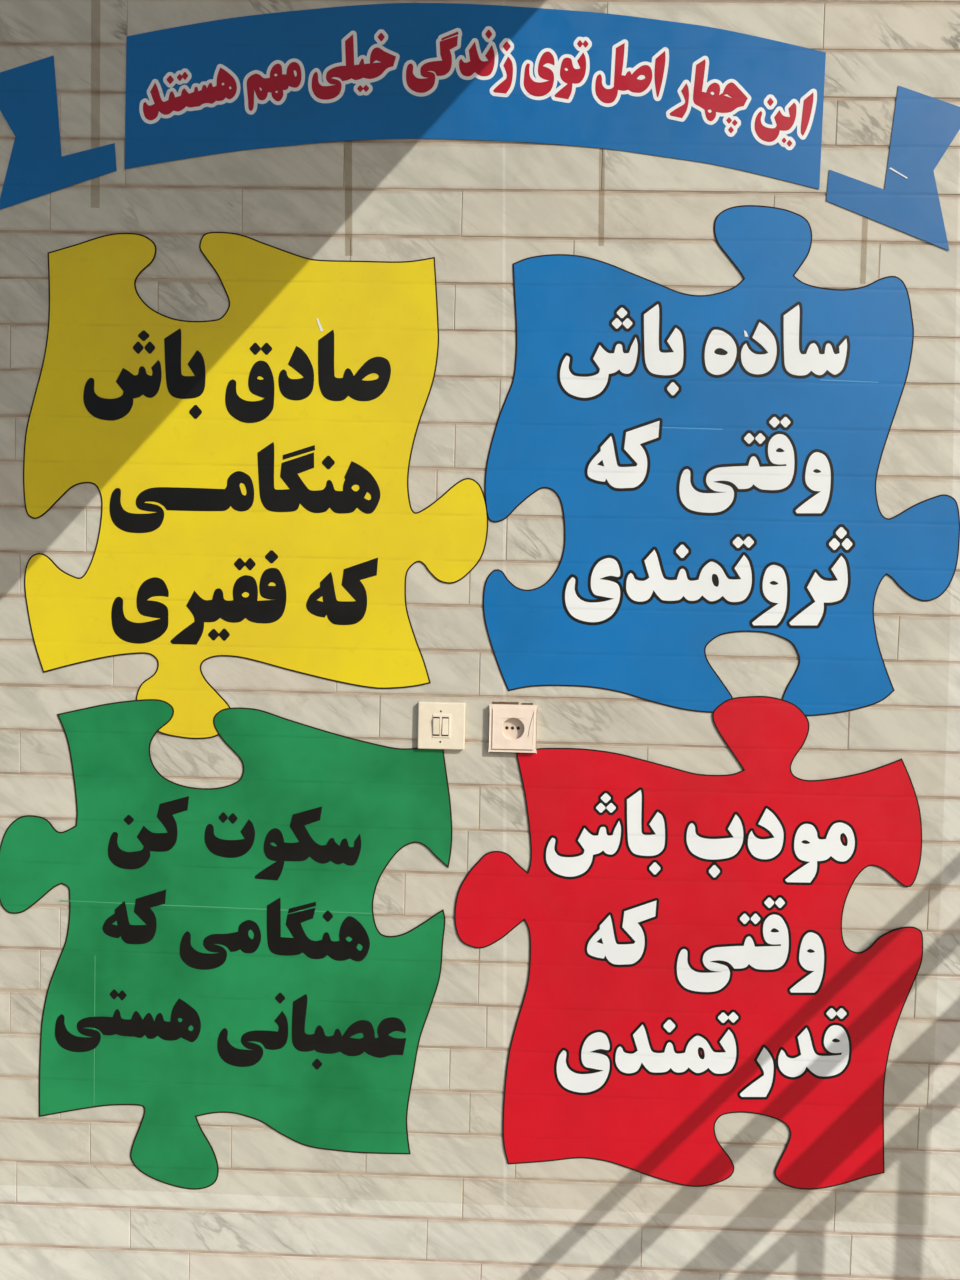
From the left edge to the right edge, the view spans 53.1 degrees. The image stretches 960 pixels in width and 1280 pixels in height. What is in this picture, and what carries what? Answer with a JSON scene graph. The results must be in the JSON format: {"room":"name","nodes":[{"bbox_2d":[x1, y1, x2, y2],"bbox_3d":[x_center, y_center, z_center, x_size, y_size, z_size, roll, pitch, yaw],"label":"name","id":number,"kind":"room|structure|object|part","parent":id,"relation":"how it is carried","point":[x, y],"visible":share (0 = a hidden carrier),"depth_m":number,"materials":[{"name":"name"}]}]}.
{"room":"school courtyard","nodes":[
{"label":"school courtyard","id":0,"kind":"room"},
{"bbox_2d":[0,0,959,1279],"bbox_3d":[0.075,-1.086,1.663,3.600,4.875,0.160,1,3,1],"label":"wall","id":1,"kind":"structure","parent":0,"point":[75,1205],"depth_m":1.64,"materials":[{"name":"tile"}]},
{"bbox_2d":[0,55,116,209],"bbox_3d":[-0.723,-0.850,1.613,0.229,0.255,0.001,1,3,1],"label":"ribbon","id":2,"kind":"object","parent":1,"relation":"attached to","point":[37,167],"visible":1,"depth_m":1.61,"materials":[{"name":"blue paint"}]},
{"bbox_2d":[0,699,451,1189],"bbox_3d":[-0.449,0.538,1.673,0.794,0.868,0.001,1,3,1],"label":"puzzle piece","id":3,"kind":"object","parent":1,"relation":"attached to","point":[224,950],"visible":1,"depth_m":1.67,"materials":[{"name":"green paint"}]},
{"bbox_2d":[23,232,487,738],"bbox_3d":[-0.383,-0.256,1.633,0.797,0.859,0.001,1,3,1],"label":"puzzle piece","id":4,"kind":"object","parent":1,"relation":"attached to","point":[248,466],"visible":1,"depth_m":1.63,"materials":[{"name":"yellow paint"}]},
{"bbox_2d":[417,701,465,749],"bbox_3d":[-0.066,0.146,1.638,0.080,0.080,0.017,1,3,1],"label":"light switch","id":5,"kind":"object","parent":1,"relation":"attached to","point":[441,725],"visible":1,"depth_m":1.63,"materials":[{"name":"beige plastic"}]},
{"bbox_2d":[125,3,825,188],"bbox_3d":[-0.014,-0.904,1.593,1.160,0.294,0.001,1,3,1],"label":"banner","id":6,"kind":"object","parent":1,"relation":"attached to","point":[726,98],"visible":1,"depth_m":1.59,"materials":[{"name":"blue paint"}]},
{"bbox_2d":[488,701,537,753],"bbox_3d":[0.056,0.149,1.637,0.083,0.086,0.014,1,3,1],"label":"wall socket","id":7,"kind":"object","parent":1,"relation":"attached to","point":[512,726],"visible":1,"depth_m":1.63,"materials":[{"name":"beige plastic"}]},
{"bbox_3d":[0.056,0.151,1.632,0.070,0.070,0.004,1,3,1],"label":"panel","id":8,"kind":"part","parent":7,"relation":"part of","materials":[{"name":"beige plastic"}]},
{"bbox_2d":[454,696,922,1189],"bbox_3d":[0.356,0.522,1.653,0.804,0.861,0.001,1,3,1],"label":"puzzle piece","id":9,"kind":"object","parent":1,"relation":"attached to","point":[691,965],"visible":1,"depth_m":1.65,"materials":[{"name":"red paint"}]},
{"bbox_2d":[483,205,959,715],"bbox_3d":[0.407,-0.297,1.612,0.798,0.847,0.002,1,3,1],"label":"puzzle piece","id":10,"kind":"object","parent":1,"relation":"attached to","point":[711,462],"visible":1,"depth_m":1.61,"materials":[{"name":"blue paint"}]},
{"bbox_2d":[826,85,959,249],"bbox_3d":[0.688,-0.777,1.582,0.230,0.265,0.001,1,3,1],"label":"ribbon","id":11,"kind":"object","parent":1,"relation":"attached to","point":[924,126],"visible":1,"depth_m":1.58,"materials":[{"name":"blue paint"}]}
]}

